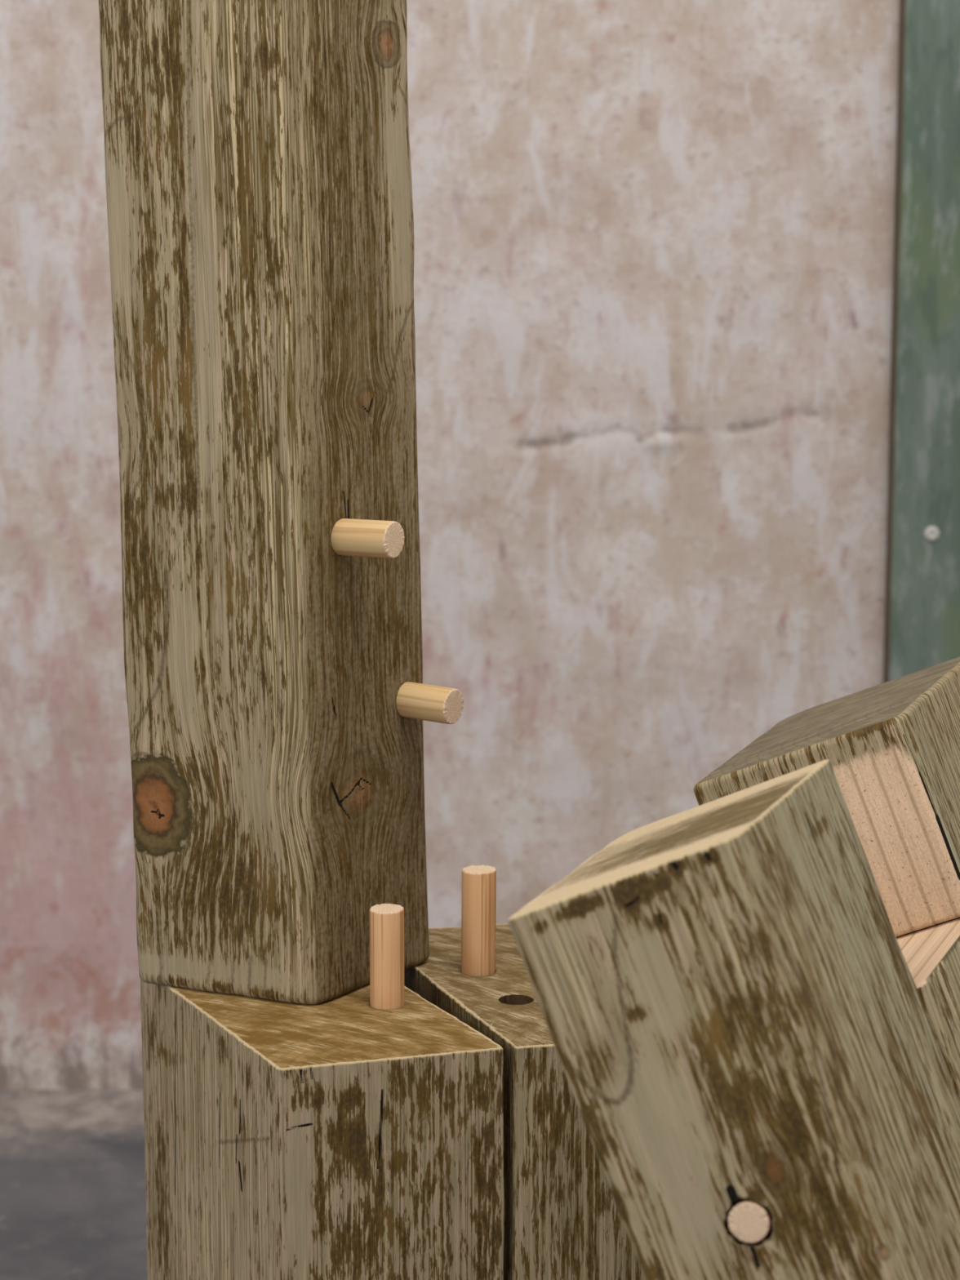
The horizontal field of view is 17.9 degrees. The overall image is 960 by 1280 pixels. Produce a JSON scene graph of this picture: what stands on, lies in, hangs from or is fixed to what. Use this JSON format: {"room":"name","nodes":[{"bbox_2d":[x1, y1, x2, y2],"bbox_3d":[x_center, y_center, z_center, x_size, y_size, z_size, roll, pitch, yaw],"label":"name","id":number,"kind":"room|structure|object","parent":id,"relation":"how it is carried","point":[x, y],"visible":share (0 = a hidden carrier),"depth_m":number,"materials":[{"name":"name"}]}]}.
{"room":"workshop","nodes":[
{"label":"workshop","id":0,"kind":"room"},
{"bbox_2d":[0,1089,146,1279],"bbox_3d":[-0.025,0.631,0.838,3.700,0.001,3.110,0,11,0],"label":"floor","id":1,"kind":"structure","parent":0,"point":[73,1190],"depth_m":2.16,"materials":[{"name":"concrete"}]},
{"bbox_2d":[140,979,504,1279],"bbox_3d":[-0.077,0.340,1.443,0.102,0.350,0.194,-5,12,-26],"label":"block","id":2,"kind":"object","parent":1,"relation":"on","point":[343,1137],"visible":0.98,"depth_m":1.35,"materials":[{"name":"brown wood"}]},
{"bbox_2d":[98,0,429,1004],"bbox_3d":[-0.099,-0.184,1.394,0.122,0.700,0.102,5,11,23],"label":"timber post","id":3,"kind":"object","parent":2,"relation":"on","point":[257,154],"visible":0.96,"depth_m":1.38,"materials":[{"name":"brown wood"}]},
{"bbox_2d":[330,518,404,558],"bbox_3d":[-0.060,-0.047,1.385,0.053,0.019,0.017,7,12,33],"label":"wooden dowel","id":4,"kind":"object","parent":3,"relation":"attached to","point":[348,536],"visible":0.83,"depth_m":1.37,"materials":[{"name":"brown wood"}]},
{"bbox_2d":[395,681,463,724],"bbox_3d":[-0.033,0.028,1.439,0.050,0.017,0.017,8,13,32],"label":"wooden dowel","id":5,"kind":"object","parent":3,"relation":"attached to","point":[442,704],"visible":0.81,"depth_m":1.43,"materials":[{"name":"brown wood"}]},
{"bbox_2d":[369,903,404,1009],"bbox_3d":[-0.043,0.157,1.409,0.016,0.070,0.016,0,11,0],"label":"wooden dowel","id":6,"kind":"object","parent":2,"relation":"on","point":[386,920],"visible":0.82,"depth_m":1.40,"materials":[{"name":"brown wood"}]},
{"bbox_2d":[404,924,645,1279],"bbox_3d":[0.024,0.333,1.481,0.090,0.350,0.212,-4,11,-20],"label":"block","id":7,"kind":"object","parent":1,"relation":"on","point":[563,1221],"visible":0.42,"depth_m":1.37,"materials":[{"name":"brown wood"}]},
{"bbox_2d":[461,865,496,976],"bbox_3d":[-0.001,0.145,1.461,0.017,0.074,0.016,1,10,0],"label":"wooden dowel","id":8,"kind":"object","parent":7,"relation":"on","point":[478,897],"visible":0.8,"depth_m":1.45,"materials":[{"name":"brown wood"}]},
{"bbox_2d":[507,759,959,1279],"bbox_3d":[0.166,0.314,1.155,0.297,0.515,0.168,5,11,24],"label":"wooden beam","id":9,"kind":"object","parent":1,"relation":"on","point":[728,997],"visible":1,"depth_m":1.08,"materials":[{"name":"brown wood"}]},
{"bbox_2d":[727,1198,773,1244],"bbox_3d":[0.098,0.204,1.091,0.015,0.016,0.025,3,11,17],"label":"wooden dowel","id":10,"kind":"object","parent":9,"relation":"in","point":[748,1221],"visible":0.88,"depth_m":1.08,"materials":[{"name":"brown wood"}]},
{"bbox_2d":[693,657,959,1103],"bbox_3d":[0.238,0.278,1.379,0.287,0.498,0.306,4,11,19],"label":"wooden beam","id":11,"kind":"object","parent":1,"relation":"on","point":[892,747],"visible":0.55,"depth_m":1.34,"materials":[{"name":"brown wood"}]},
{"bbox_2d":[883,0,959,683],"bbox_3d":[0.423,-0.584,2.175,0.240,1.900,0.022,0,11,0],"label":"board","id":12,"kind":"object","parent":1,"relation":"on","point":[922,629],"visible":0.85,"depth_m":2.24,"materials":[{"name":"green paint"}]},
{"bbox_2d":[0,0,899,1090],"bbox_3d":[-0.035,-0.896,2.131,3.680,2.530,0.006,0,11,0],"label":"wall","id":13,"kind":"structure","parent":0,"point":[653,251],"depth_m":2.27,"materials":[{"name":"pink paint"}]}
]}

